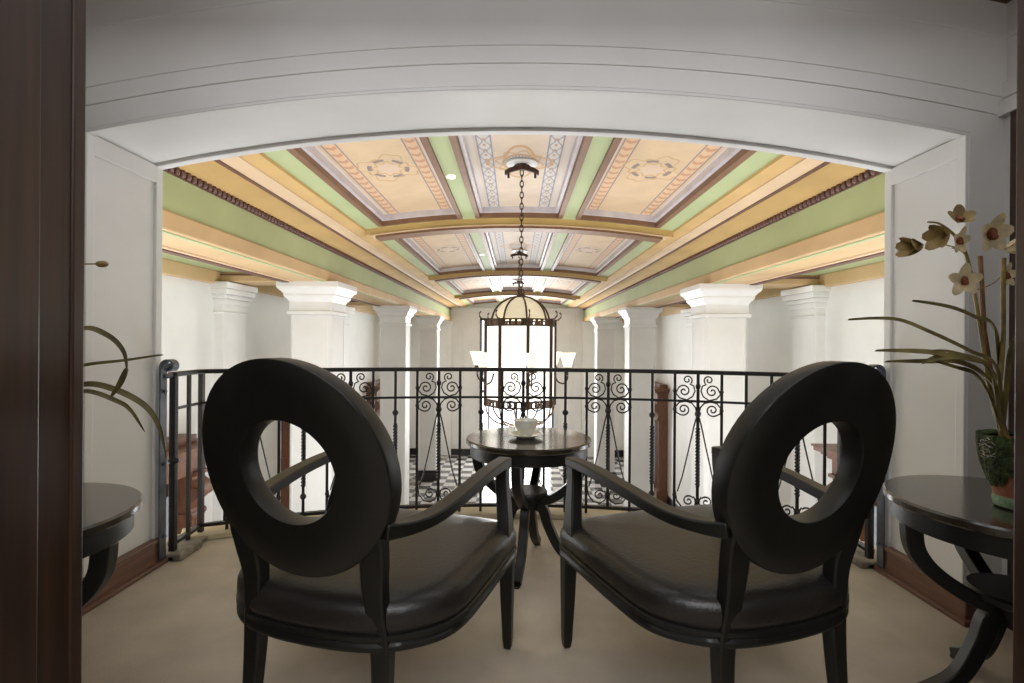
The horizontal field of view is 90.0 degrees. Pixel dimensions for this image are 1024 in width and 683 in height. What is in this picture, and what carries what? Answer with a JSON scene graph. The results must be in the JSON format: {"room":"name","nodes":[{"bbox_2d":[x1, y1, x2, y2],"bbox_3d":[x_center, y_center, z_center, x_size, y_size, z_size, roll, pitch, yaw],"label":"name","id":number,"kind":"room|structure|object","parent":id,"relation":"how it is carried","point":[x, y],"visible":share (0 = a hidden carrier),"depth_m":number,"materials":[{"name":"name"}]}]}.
{"room":"hotel lobby balcony","nodes":[
{"label":"hotel lobby balcony","id":0,"kind":"room"},
{"bbox_2d":[162,252,372,307],"bbox_3d":[-3.621,-1.095,11.607,1.100,0.220,18.050,0,0,1],"label":"ceiling","id":1,"kind":"structure","parent":0,"point":[164,255],"depth_m":6.48,"materials":[{"name":"green paint"}]},
{"bbox_2d":[161,274,409,522],"bbox_3d":[-4.289,1.620,11.713,0.200,5.860,18.250,0,0,1],"label":"wall","id":2,"kind":"structure","parent":0,"point":[187,304],"depth_m":7.19,"materials":[{"name":"white paint"}]},
{"bbox_2d":[166,434,212,537],"bbox_3d":[-4.011,2.862,5.655,0.470,3.380,2.180,0,0,1],"label":"door surround","id":3,"kind":"object","parent":2,"relation":"attached to","point":[181,437],"visible":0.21,"depth_m":6.29,"materials":[{"name":"brown wood"}]},
{"bbox_2d":[209,281,257,521],"bbox_3d":[-4.107,1.856,7.536,0.280,5.390,0.840,0,0,1],"label":"column","id":4,"kind":"structure","parent":2,"relation":"attached to","point":[231,300],"depth_m":7.31,"materials":[{"name":"white paint"}]},
{"bbox_2d":[220,274,253,275],"bbox_3d":[-3.633,-0.945,7.532,1.050,0.020,0.580,0,0,1],"label":"trim","id":5,"kind":"structure","parent":2,"relation":"attached to","point":[220,274],"depth_m":7.25,"materials":[{"name":"brown paint"}]},
{"bbox_2d":[221,272,275,285],"bbox_3d":[-3.633,-0.928,7.532,1.050,0.155,0.520,0,0,1],"label":"trim","id":6,"kind":"structure","parent":2,"relation":"attached to","point":[244,280],"depth_m":7.28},
{"bbox_2d":[281,421,289,508],"bbox_3d":[-3.971,2.862,10.235,0.470,3.380,2.180,0,0,1],"label":"door surround","id":7,"kind":"object","parent":2,"relation":"attached to","point":[285,427],"visible":0.02,"depth_m":9.32,"materials":[{"name":"brown wood"}]},
{"bbox_2d":[162,258,411,320],"bbox_3d":[-4.133,-0.899,11.612,0.080,0.180,18.050,0,0,1],"label":"trim","id":8,"kind":"structure","parent":2,"relation":"attached to","point":[169,267],"depth_m":6.80,"materials":[{"name":"beige paint"}]},
{"bbox_2d":[344,306,354,383],"bbox_3d":[-4.066,1.857,12.336,0.280,5.390,0.840,0,0,1],"label":"column","id":9,"kind":"structure","parent":2,"relation":"attached to","point":[349,310],"depth_m":12.48,"materials":[{"name":"white paint"}]},
{"bbox_2d":[346,300,372,306],"bbox_3d":[-3.591,-0.928,12.332,1.050,0.155,0.520,0,0,1],"label":"trim","id":10,"kind":"structure","parent":2,"relation":"attached to","point":[349,304],"depth_m":12.07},
{"bbox_2d":[365,379,379,417],"bbox_3d":[-3.925,2.863,15.535,0.470,3.380,2.180,0,0,1],"label":"door surround","id":11,"kind":"object","parent":2,"relation":"attached to","point":[377,382],"visible":0.14,"depth_m":14.63,"materials":[{"name":"brown wood"}]},
{"bbox_2d":[409,455,623,505],"bbox_3d":[0.089,4.631,11.599,9.200,0.100,18.600,0,0,1],"label":"floor","id":12,"kind":"structure","parent":0,"point":[554,480],"depth_m":16.68,"materials":[{"name":"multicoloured tile"}]},
{"bbox_2d":[276,281,356,511],"bbox_3d":[-2.857,1.861,7.525,0.860,5.398,0.860,0,0,1],"label":"column","id":13,"kind":"structure","parent":12,"relation":"on","point":[317,309],"depth_m":7.23,"materials":[{"name":"white paint"}]},
{"bbox_2d":[373,305,416,504],"bbox_3d":[-2.816,1.861,12.325,0.860,5.398,0.860,0,0,1],"label":"column","id":14,"kind":"structure","parent":12,"relation":"on","point":[395,320],"depth_m":12.03,"materials":[{"name":"white paint"}]},
{"bbox_2d":[414,316,443,480],"bbox_3d":[-2.774,1.862,17.125,0.860,5.398,0.860,0,0,1],"label":"column","id":15,"kind":"structure","parent":12,"relation":"on","point":[429,326],"depth_m":16.83,"materials":[{"name":"white paint"}]},
{"bbox_2d":[590,317,620,481],"bbox_3d":[3.086,1.903,17.074,0.860,5.398,0.860,0,0,1],"label":"column","id":16,"kind":"structure","parent":12,"relation":"on","point":[605,327],"depth_m":16.78,"materials":[{"name":"white paint"}]},
{"bbox_2d":[618,307,662,506],"bbox_3d":[3.044,1.902,12.274,0.860,5.398,0.860,0,0,1],"label":"column","id":17,"kind":"structure","parent":12,"relation":"on","point":[640,322],"depth_m":11.98,"materials":[{"name":"white paint"}]},
{"bbox_2d":[680,283,762,504],"bbox_3d":[3.002,1.902,7.474,0.860,5.398,0.860,0,0,1],"label":"column","id":18,"kind":"structure","parent":12,"relation":"on","point":[719,315],"depth_m":7.18,"materials":[{"name":"white paint"}]},
{"bbox_2d":[410,302,623,449],"bbox_3d":[0.191,1.351,20.724,9.000,6.460,0.250,0,0,1],"label":"wall","id":19,"kind":"structure","parent":0,"point":[470,320],"depth_m":20.61,"materials":[{"name":"white paint"}]},
{"bbox_2d":[479,318,553,428],"bbox_3d":[0.188,1.821,20.669,3.000,5.520,0.100,0,0,1],"label":"window","id":20,"kind":"structure","parent":19,"relation":"in","point":[481,320],"depth_m":20.63,"materials":[{"name":"grey metal"}]},
{"bbox_2d":[410,448,622,456],"bbox_3d":[0.168,4.456,20.569,8.600,0.250,0.059,0,0,1],"label":"baseboard","id":21,"kind":"structure","parent":19,"relation":"attached to","point":[412,450],"depth_m":20.56,"materials":[{"name":"black stone"}]},
{"bbox_2d":[439,307,594,456],"bbox_3d":[0.188,1.611,20.509,6.680,5.940,0.180,0,0,1],"label":"trim","id":22,"kind":"structure","parent":19,"relation":"attached to","point":[588,333],"depth_m":20.51,"materials":[{"name":"white paint"}]},
{"bbox_2d":[264,135,779,305],"bbox_3d":[0.132,-1.617,11.574,4.040,0.363,18.050,0,0,1],"label":"ceiling","id":23,"kind":"structure","parent":0,"point":[658,184],"depth_m":5.42,"materials":[{"name":"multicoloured paint"}]},
{"bbox_2d":[446,174,455,178],"bbox_3d":[-0.586,-1.576,4.905,0.100,0.022,0.100,0,0,1],"label":"ceiling sensor","id":24,"kind":"object","parent":23,"relation":"attached to","point":[449,176],"visible":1,"depth_m":4.88,"materials":[{"name":"white plastic"}]},
{"bbox_2d":[455,291,579,300],"bbox_3d":[0.173,-1.502,16.379,4.000,0.294,0.220,0,0,1],"label":"trim","id":25,"kind":"structure","parent":23,"relation":"attached to","point":[499,292],"depth_m":16.27,"materials":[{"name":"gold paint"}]},
{"bbox_2d":[508,250,527,323],"bbox_3d":[0.132,-0.424,9.602,1.011,2.540,1.052,0,0,1],"label":"lantern","id":26,"kind":"object","parent":23,"relation":"hanging from","point":[516,252],"visible":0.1,"depth_m":9.56,"materials":[{"name":"brown metal"}]},
{"bbox_2d":[512,280,523,286],"bbox_3d":[0.172,-0.424,14.202,1.011,2.540,1.052,0,0,1],"label":"hanging lantern","id":27,"kind":"object","parent":23,"relation":"hanging from","point":[513,283],"visible":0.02,"depth_m":14.12,"materials":[{"name":"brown metal"}]},
{"bbox_2d":[429,270,606,283],"bbox_3d":[0.131,-1.502,11.559,4.000,0.294,0.220,0,0,1],"label":"trim","id":28,"kind":"structure","parent":23,"relation":"attached to","point":[431,278],"depth_m":11.45,"materials":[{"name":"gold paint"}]},
{"bbox_2d":[365,218,672,242],"bbox_3d":[0.089,-1.503,6.740,4.000,0.294,0.220,0,0,1],"label":"trim","id":29,"kind":"structure","parent":23,"relation":"attached to","point":[485,221],"depth_m":6.63,"materials":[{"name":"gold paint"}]},
{"bbox_2d":[470,158,575,426],"bbox_3d":[0.091,-0.424,4.872,1.011,2.540,1.052,0,0,1],"label":"hanging lantern","id":30,"kind":"object","parent":23,"relation":"hanging from","point":[520,343],"visible":0.85,"depth_m":4.65,"materials":[{"name":"white glass"}]},
{"bbox_2d":[85,63,1004,577],"bbox_3d":[0.031,1.350,2.320,9.000,6.460,0.460,0,0,1],"label":"wall","id":31,"kind":"structure","parent":0,"point":[870,142],"depth_m":2.24,"materials":[{"name":"white paint"}]},
{"bbox_2d":[82,132,162,577],"bbox_3d":[-1.769,0.120,2.337,0.024,1.975,0.458,0,0,1],"label":"trim","id":32,"kind":"structure","parent":31,"relation":"attached to","point":[95,146],"depth_m":2.24,"materials":[{"name":"white paint"}]},
{"bbox_2d":[82,537,167,615],"bbox_3d":[-1.755,1.040,2.316,0.055,0.135,0.522,0,0,1],"label":"baseboard","id":33,"kind":"structure","parent":31,"relation":"attached to","point":[137,563],"depth_m":2.34,"materials":[{"name":"brown wood"}]},
{"bbox_2d":[165,534,207,560],"bbox_3d":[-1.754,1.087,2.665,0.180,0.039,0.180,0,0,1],"label":"trim","id":34,"kind":"structure","parent":31,"relation":"attached to","point":[185,548],"depth_m":2.64,"materials":[{"name":"stone"}]},
{"bbox_2d":[162,248,416,315],"bbox_3d":[-3.098,-0.834,11.602,0.090,0.035,18.050,0,0,1],"label":"trim","id":35,"kind":"structure","parent":31,"relation":"attached to","point":[163,250],"depth_m":5.58,"materials":[{"name":"brown paint"}]},
{"bbox_2d":[162,245,420,315],"bbox_3d":[-3.018,-0.836,11.602,0.050,0.020,18.050,0,0,1],"label":"trim","id":36,"kind":"structure","parent":31,"relation":"attached to","point":[163,247],"depth_m":5.56,"materials":[{"name":"beige paint"}]},
{"bbox_2d":[162,209,450,320],"bbox_3d":[-2.823,-0.915,11.600,0.600,0.150,18.050,0,0,1],"label":"trim","id":37,"kind":"structure","parent":31,"relation":"attached to","point":[173,223],"depth_m":5.24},
{"bbox_2d":[163,167,450,309],"bbox_3d":[-2.533,-1.315,11.598,0.074,0.075,18.050,0,0,1],"label":"trim","id":38,"kind":"structure","parent":31,"relation":"attached to","point":[181,174],"depth_m":5.41,"materials":[{"name":"brown paint"}]},
{"bbox_2d":[163,171,450,316],"bbox_3d":[-2.817,-1.195,11.600,0.548,0.410,18.050,0,0,1],"label":"trim","id":39,"kind":"structure","parent":31,"relation":"attached to","point":[180,197],"depth_m":5.31,"materials":[{"name":"green paint"}]},
{"bbox_2d":[179,161,457,307],"bbox_3d":[-2.379,-1.489,11.596,0.380,0.295,18.050,0,0,1],"label":"trim","id":40,"kind":"structure","parent":31,"relation":"attached to","point":[213,173],"depth_m":5.44,"materials":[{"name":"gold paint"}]},
{"bbox_2d":[213,160,458,306],"bbox_3d":[-2.174,-1.501,11.595,0.040,0.268,18.050,0,0,1],"label":"trim","id":41,"kind":"structure","parent":31,"relation":"attached to","point":[220,162],"depth_m":5.36,"materials":[{"name":"brown paint"}]},
{"bbox_2d":[219,156,463,306],"bbox_3d":[-2.074,-1.506,11.594,0.170,0.258,18.050,0,0,1],"label":"trim","id":42,"kind":"structure","parent":31,"relation":"attached to","point":[238,163],"depth_m":5.39,"materials":[{"name":"beige paint"}]},
{"bbox_2d":[240,153,467,306],"bbox_3d":[-1.923,-1.516,11.592,0.140,0.235,18.050,0,0,1],"label":"trim","id":43,"kind":"structure","parent":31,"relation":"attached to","point":[261,161],"depth_m":5.31,"materials":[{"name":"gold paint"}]},
{"bbox_2d":[154,128,893,172],"bbox_3d":[0.049,-0.950,2.525,3.620,0.210,0.050,0,0,1],"label":"trim","id":44,"kind":"structure","parent":31,"relation":"attached to","point":[459,131],"depth_m":2.51,"materials":[{"name":"white paint"}]},
{"bbox_2d":[85,86,968,138],"bbox_3d":[0.045,-0.951,2.113,3.620,0.208,0.043,0,0,1],"label":"trim","id":45,"kind":"structure","parent":31,"relation":"attached to","point":[464,90],"depth_m":2.10,"materials":[{"name":"white paint"}]},
{"bbox_2d":[86,45,1002,114],"bbox_3d":[0.047,-1.284,2.089,3.900,0.722,0.011,0,0,1],"label":"trim","id":46,"kind":"structure","parent":31,"relation":"attached to","point":[809,73],"depth_m":2.08,"materials":[{"name":"white paint"}]},
{"bbox_2d":[86,0,1005,38],"bbox_3d":[0.048,-1.437,2.084,3.900,0.415,0.022,0,0,1],"label":"trim","id":47,"kind":"structure","parent":31,"relation":"attached to","point":[985,17],"depth_m":2.06,"materials":[{"name":"white paint"}]},
{"bbox_2d":[86,0,1006,97],"bbox_3d":[0.047,-1.319,2.087,3.900,0.651,0.016,0,0,1],"label":"ceiling","id":48,"kind":"structure","parent":31,"relation":"attached to","point":[916,51],"depth_m":2.08,"materials":[{"name":"white paint"}]},
{"bbox_2d":[567,154,802,306],"bbox_3d":[2.186,-1.487,11.556,0.140,0.235,18.050,0,0,1],"label":"trim","id":49,"kind":"structure","parent":31,"relation":"attached to","point":[780,163],"depth_m":5.24,"materials":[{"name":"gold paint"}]},
{"bbox_2d":[570,158,824,307],"bbox_3d":[2.336,-1.475,11.555,0.170,0.258,18.050,0,0,1],"label":"trim","id":50,"kind":"structure","parent":31,"relation":"attached to","point":[803,166],"depth_m":5.33,"materials":[{"name":"beige paint"}]},
{"bbox_2d":[575,161,830,307],"bbox_3d":[2.436,-1.469,11.554,0.040,0.268,18.050,0,0,1],"label":"trim","id":51,"kind":"structure","parent":31,"relation":"attached to","point":[825,163],"depth_m":5.30,"materials":[{"name":"brown paint"}]},
{"bbox_2d":[576,163,868,308],"bbox_3d":[2.641,-1.454,11.553,0.380,0.295,18.050,0,0,1],"label":"trim","id":52,"kind":"structure","parent":31,"relation":"attached to","point":[830,175],"depth_m":5.38,"materials":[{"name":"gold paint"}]},
{"bbox_2d":[583,170,882,310],"bbox_3d":[2.793,-1.278,11.551,0.074,0.075,18.050,0,0,1],"label":"trim","id":53,"kind":"structure","parent":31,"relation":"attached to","point":[868,174],"depth_m":5.30,"materials":[{"name":"brown paint"}]},
{"bbox_2d":[583,211,884,321],"bbox_3d":[3.077,-0.874,11.549,0.600,0.150,18.050,0,0,1],"label":"trim","id":54,"kind":"structure","parent":31,"relation":"attached to","point":[874,225],"depth_m":5.13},
{"bbox_2d":[584,173,884,316],"bbox_3d":[3.075,-1.154,11.549,0.548,0.410,18.050,0,0,1],"label":"trim","id":55,"kind":"structure","parent":31,"relation":"attached to","point":[866,199],"depth_m":5.20,"materials":[{"name":"green paint"}]},
{"bbox_2d":[615,252,883,317],"bbox_3d":[3.352,-0.789,11.546,0.090,0.035,18.050,0,0,1],"label":"trim","id":56,"kind":"structure","parent":31,"relation":"attached to","point":[880,253],"depth_m":5.50,"materials":[{"name":"brown paint"}]},
{"bbox_2d":[615,248,883,316],"bbox_3d":[3.272,-0.792,11.547,0.050,0.020,18.050,0,0,1],"label":"trim","id":57,"kind":"structure","parent":31,"relation":"attached to","point":[879,250],"depth_m":5.44,"materials":[{"name":"beige paint"}]},
{"bbox_2d":[852,548,876,567],"bbox_3d":[1.825,1.112,2.634,0.180,0.039,0.180,0,0,1],"label":"trim","id":58,"kind":"structure","parent":31,"relation":"attached to","point":[859,559],"depth_m":2.57,"materials":[{"name":"stone"}]},
{"bbox_2d":[874,545,972,626],"bbox_3d":[1.820,1.065,2.285,0.055,0.135,0.522,0,0,1],"label":"baseboard","id":59,"kind":"structure","parent":31,"relation":"attached to","point":[899,568],"depth_m":2.26,"materials":[{"name":"brown wood"}]},
{"bbox_2d":[884,135,968,583],"bbox_3d":[1.847,0.145,2.305,0.024,1.975,0.458,0,0,1],"label":"trim","id":60,"kind":"structure","parent":31,"relation":"attached to","point":[956,149],"depth_m":2.13,"materials":[{"name":"white paint"}]},
{"bbox_2d":[81,519,1012,682],"bbox_3d":[0.010,1.295,-0.095,6.400,0.350,7.010,0,0,1],"label":"floor","id":61,"kind":"structure","parent":0,"point":[180,622],"depth_m":1.89,"materials":[{"name":"beige carpet"}]},
{"bbox_2d":[82,483,142,607],"bbox_3d":[-1.403,0.790,1.382,0.660,0.640,0.660,0,0,40],"label":"round table","id":62,"kind":"object","parent":61,"relation":"on","point":[109,509],"visible":0.23,"depth_m":1.40,"materials":[{"name":"brown wood"}]},
{"bbox_2d":[84,261,166,457],"bbox_3d":[-1.312,0.118,1.475,0.508,0.702,0.197,0,0,-5],"label":"potted orchid","id":63,"kind":"object","parent":62,"relation":"on","point":[115,389],"visible":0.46,"depth_m":1.50,"materials":[{"name":"plant"}]},
{"bbox_2d":[202,358,516,682],"bbox_3d":[-0.458,0.578,1.595,0.782,1.079,0.902,0,0,16],"label":"armchair","id":64,"kind":"object","parent":61,"relation":"on","point":[375,576],"visible":1,"depth_m":1.30,"materials":[{"name":"black leather"}]},
{"bbox_2d":[181,507,859,540],"bbox_3d":[0.039,1.102,3.087,3.856,0.034,0.625,0,0,1],"label":"trim","id":65,"kind":"structure","parent":61,"relation":"on","point":[213,532],"depth_m":3.23,"materials":[{"name":"brown wood"}]},
{"bbox_2d":[158,359,885,568],"bbox_3d":[0.041,0.610,2.901,3.624,1.021,0.804,0,0,1],"label":"balcony railing","id":66,"kind":"object","parent":61,"relation":"on","point":[165,366],"visible":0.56,"depth_m":3.11,"materials":[{"name":"metal"}]},
{"bbox_2d":[466,427,591,588],"bbox_3d":[0.082,0.801,2.579,0.630,0.640,0.630,0,0,-32],"label":"round table","id":67,"kind":"object","parent":61,"relation":"on","point":[550,449],"visible":0.81,"depth_m":2.46,"materials":[{"name":"brown wood"}]},
{"bbox_2d":[508,431,542,438],"bbox_3d":[0.069,0.469,2.559,0.176,0.020,0.176,0,0,1],"label":"saucer","id":68,"kind":"object","parent":67,"relation":"on","point":[534,434],"visible":0.75,"depth_m":2.56,"materials":[{"name":"white ceramic"}]},
{"bbox_2d":[514,418,543,435],"bbox_3d":[0.074,0.428,2.555,0.132,0.075,0.119,0,0,40],"label":"teacup","id":69,"kind":"object","parent":68,"relation":"on","point":[525,426],"visible":1,"depth_m":2.52,"materials":[{"name":"white ceramic"}]},
{"bbox_2d":[510,484,547,500],"bbox_3d":[0.082,0.761,2.579,0.195,0.030,0.195,0,0,-32],"label":"shelf","id":70,"kind":"object","parent":67,"relation":"attached to","point":[533,492],"depth_m":2.54,"materials":[{"name":"brown wood"}]},
{"bbox_2d":[559,361,895,682],"bbox_3d":[0.665,0.586,1.629,0.782,1.079,0.902,0,0,-19],"label":"armchair","id":71,"kind":"object","parent":61,"relation":"on","point":[735,571],"visible":1,"depth_m":1.34,"materials":[{"name":"black leather"}]},
{"bbox_2d":[883,475,1013,682],"bbox_3d":[1.538,0.811,1.557,0.670,0.640,0.670,0,0,-34],"label":"round table","id":72,"kind":"object","parent":61,"relation":"on","point":[959,511],"visible":0.79,"depth_m":1.57,"materials":[{"name":"brown wood"}]},
{"bbox_2d":[848,204,1015,509],"bbox_3d":[1.244,0.044,1.483,0.708,0.886,0.208,0,0,-6],"label":"potted orchid","id":73,"kind":"object","parent":72,"relation":"on","point":[994,447],"visible":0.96,"depth_m":1.49,"materials":[{"name":"plant"}]},
{"bbox_2d":[963,573,1012,612],"bbox_3d":[1.538,0.771,1.557,0.250,0.030,0.250,0,0,-34],"label":"shelf","id":74,"kind":"object","parent":72,"relation":"attached to","point":[988,589],"depth_m":1.56,"materials":[{"name":"brown wood"}]},
{"bbox_2d":[623,278,883,514],"bbox_3d":[4.510,1.681,11.636,0.200,5.860,18.250,0,0,1],"label":"wall","id":75,"kind":"structure","parent":0,"point":[770,323],"depth_m":8.47,"materials":[{"name":"white paint"}]},
{"bbox_2d":[623,450,677,506],"bbox_3d":[4.375,4.486,11.537,0.030,0.250,18.050,0,0,1],"label":"baseboard","id":76,"kind":"structure","parent":75,"relation":"attached to","point":[669,500],"depth_m":14.25,"materials":[{"name":"black stone"}]},
{"bbox_2d":[654,381,669,503],"bbox_3d":[4.195,2.919,15.464,0.470,3.380,2.180,0,0,1],"label":"door surround","id":77,"kind":"object","parent":75,"relation":"attached to","point":[661,390],"visible":0.44,"depth_m":14.54,"materials":[{"name":"brown wood"}]},
{"bbox_2d":[663,302,690,308],"bbox_3d":[3.858,-0.876,12.267,1.050,0.155,0.520,0,0,1],"label":"trim","id":78,"kind":"structure","parent":75,"relation":"attached to","point":[676,306],"depth_m":12.01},
{"bbox_2d":[681,308,691,505],"bbox_3d":[4.294,1.915,12.263,0.280,5.390,0.840,0,0,1],"label":"column","id":79,"kind":"structure","parent":75,"relation":"attached to","point":[686,313],"depth_m":12.37,"materials":[{"name":"white paint"}]},
{"bbox_2d":[622,261,883,322],"bbox_3d":[4.387,-0.839,11.537,0.080,0.180,18.050,0,0,1],"label":"trim","id":80,"kind":"structure","parent":75,"relation":"attached to","point":[876,270],"depth_m":6.68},
{"bbox_2d":[763,275,818,288],"bbox_3d":[3.817,-0.876,7.467,1.050,0.155,0.520,0,0,1],"label":"trim","id":81,"kind":"structure","parent":75,"relation":"attached to","point":[783,283],"depth_m":7.21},
{"bbox_2d":[786,277,819,278],"bbox_3d":[3.817,-0.893,7.467,1.050,0.020,0.580,0,0,1],"label":"trim","id":82,"kind":"structure","parent":75,"relation":"attached to","point":[790,277],"depth_m":7.17,"materials":[{"name":"brown paint"}]},
{"bbox_2d":[781,285,830,514],"bbox_3d":[4.252,1.915,7.463,0.280,5.390,0.840,0,0,1],"label":"column","id":83,"kind":"structure","parent":75,"relation":"attached to","point":[808,304],"depth_m":7.30,"materials":[{"name":"white paint"}]},
{"bbox_2d":[811,443,876,545],"bbox_3d":[4.109,2.919,5.584,0.470,3.380,2.180,0,0,1],"label":"door surround","id":84,"kind":"object","parent":75,"relation":"attached to","point":[831,449],"visible":0.06,"depth_m":6.35,"materials":[{"name":"brown wood"}]},
{"bbox_2d":[803,256,883,274],"bbox_3d":[3.878,-1.043,11.542,1.100,0.220,18.050,0,0,1],"label":"ceiling","id":85,"kind":"structure","parent":0,"point":[880,258],"depth_m":6.35,"materials":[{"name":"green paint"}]},
{"bbox_2d":[990,0,1010,3],"bbox_3d":[0.043,-1.508,1.455,4.100,0.324,1.310,0,0,1],"label":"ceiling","id":86,"kind":"structure","parent":0,"point":[1000,1],"depth_m":2.05,"materials":[{"name":"brown wood"}]},
{"bbox_2d":[1002,34,1016,574],"bbox_3d":[2.060,-0.316,1.482,0.150,2.900,1.200,0,0,1],"label":"wall","id":87,"kind":"structure","parent":0,"point":[1012,42],"depth_m":2.06,"materials":[{"name":"white paint"}]},
{"bbox_2d":[997,93,1016,116],"bbox_3d":[1.980,-0.938,1.488,0.040,0.060,1.170,0,0,1],"label":"trim","id":88,"kind":"structure","parent":87,"relation":"attached to","point":[1007,105],"depth_m":2.03,"materials":[{"name":"white paint"}]},
{"bbox_2d":[1002,76,1016,98],"bbox_3d":[1.986,-1.010,1.488,0.028,0.060,1.170,0,0,1],"label":"trim","id":89,"kind":"structure","parent":87,"relation":"attached to","point":[1010,86],"depth_m":2.03,"materials":[{"name":"white paint"}]},
{"bbox_2d":[1005,0,1016,39],"bbox_3d":[1.993,-1.515,1.488,0.022,0.600,1.170,0,0,1],"label":"trim","id":90,"kind":"structure","parent":87,"relation":"attached to","point":[1011,7],"depth_m":2.04,"materials":[{"name":"white paint"}]},
{"bbox_2d":[1007,109,1016,630],"bbox_3d":[1.975,0.084,1.465,0.025,2.100,1.125,0,0,1],"label":"trim","id":91,"kind":"structure","parent":87,"relation":"attached to","point":[1013,115],"depth_m":2.02,"materials":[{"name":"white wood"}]},
{"bbox_3d":[-2.165,-0.370,0.989,2.250,2.950,0.140,0,0,0],"label":"wall","id":92,"kind":"structure","parent":0,"visible":0},
{"bbox_2d":[0,0,85,682],"bbox_3d":[-1.000,-0.287,0.751,0.226,2.800,0.685,0,0,1],"label":"door frame","id":93,"kind":"structure","parent":92,"relation":"in","point":[43,42],"depth_m":0.97,"materials":[{"name":"brown wood"}]},
{"bbox_3d":[2.308,-0.339,0.950,2.250,2.950,0.140,0,0,0],"label":"wall","id":94,"kind":"structure","parent":0,"visible":0},
{"bbox_2d":[1013,0,1023,682],"bbox_3d":[1.137,-0.272,0.733,0.226,2.800,0.685,0,0,1],"label":"door","id":95,"kind":"structure","parent":94,"relation":"in","point":[1018,557],"depth_m":1.04,"materials":[{"name":"brown wood"}]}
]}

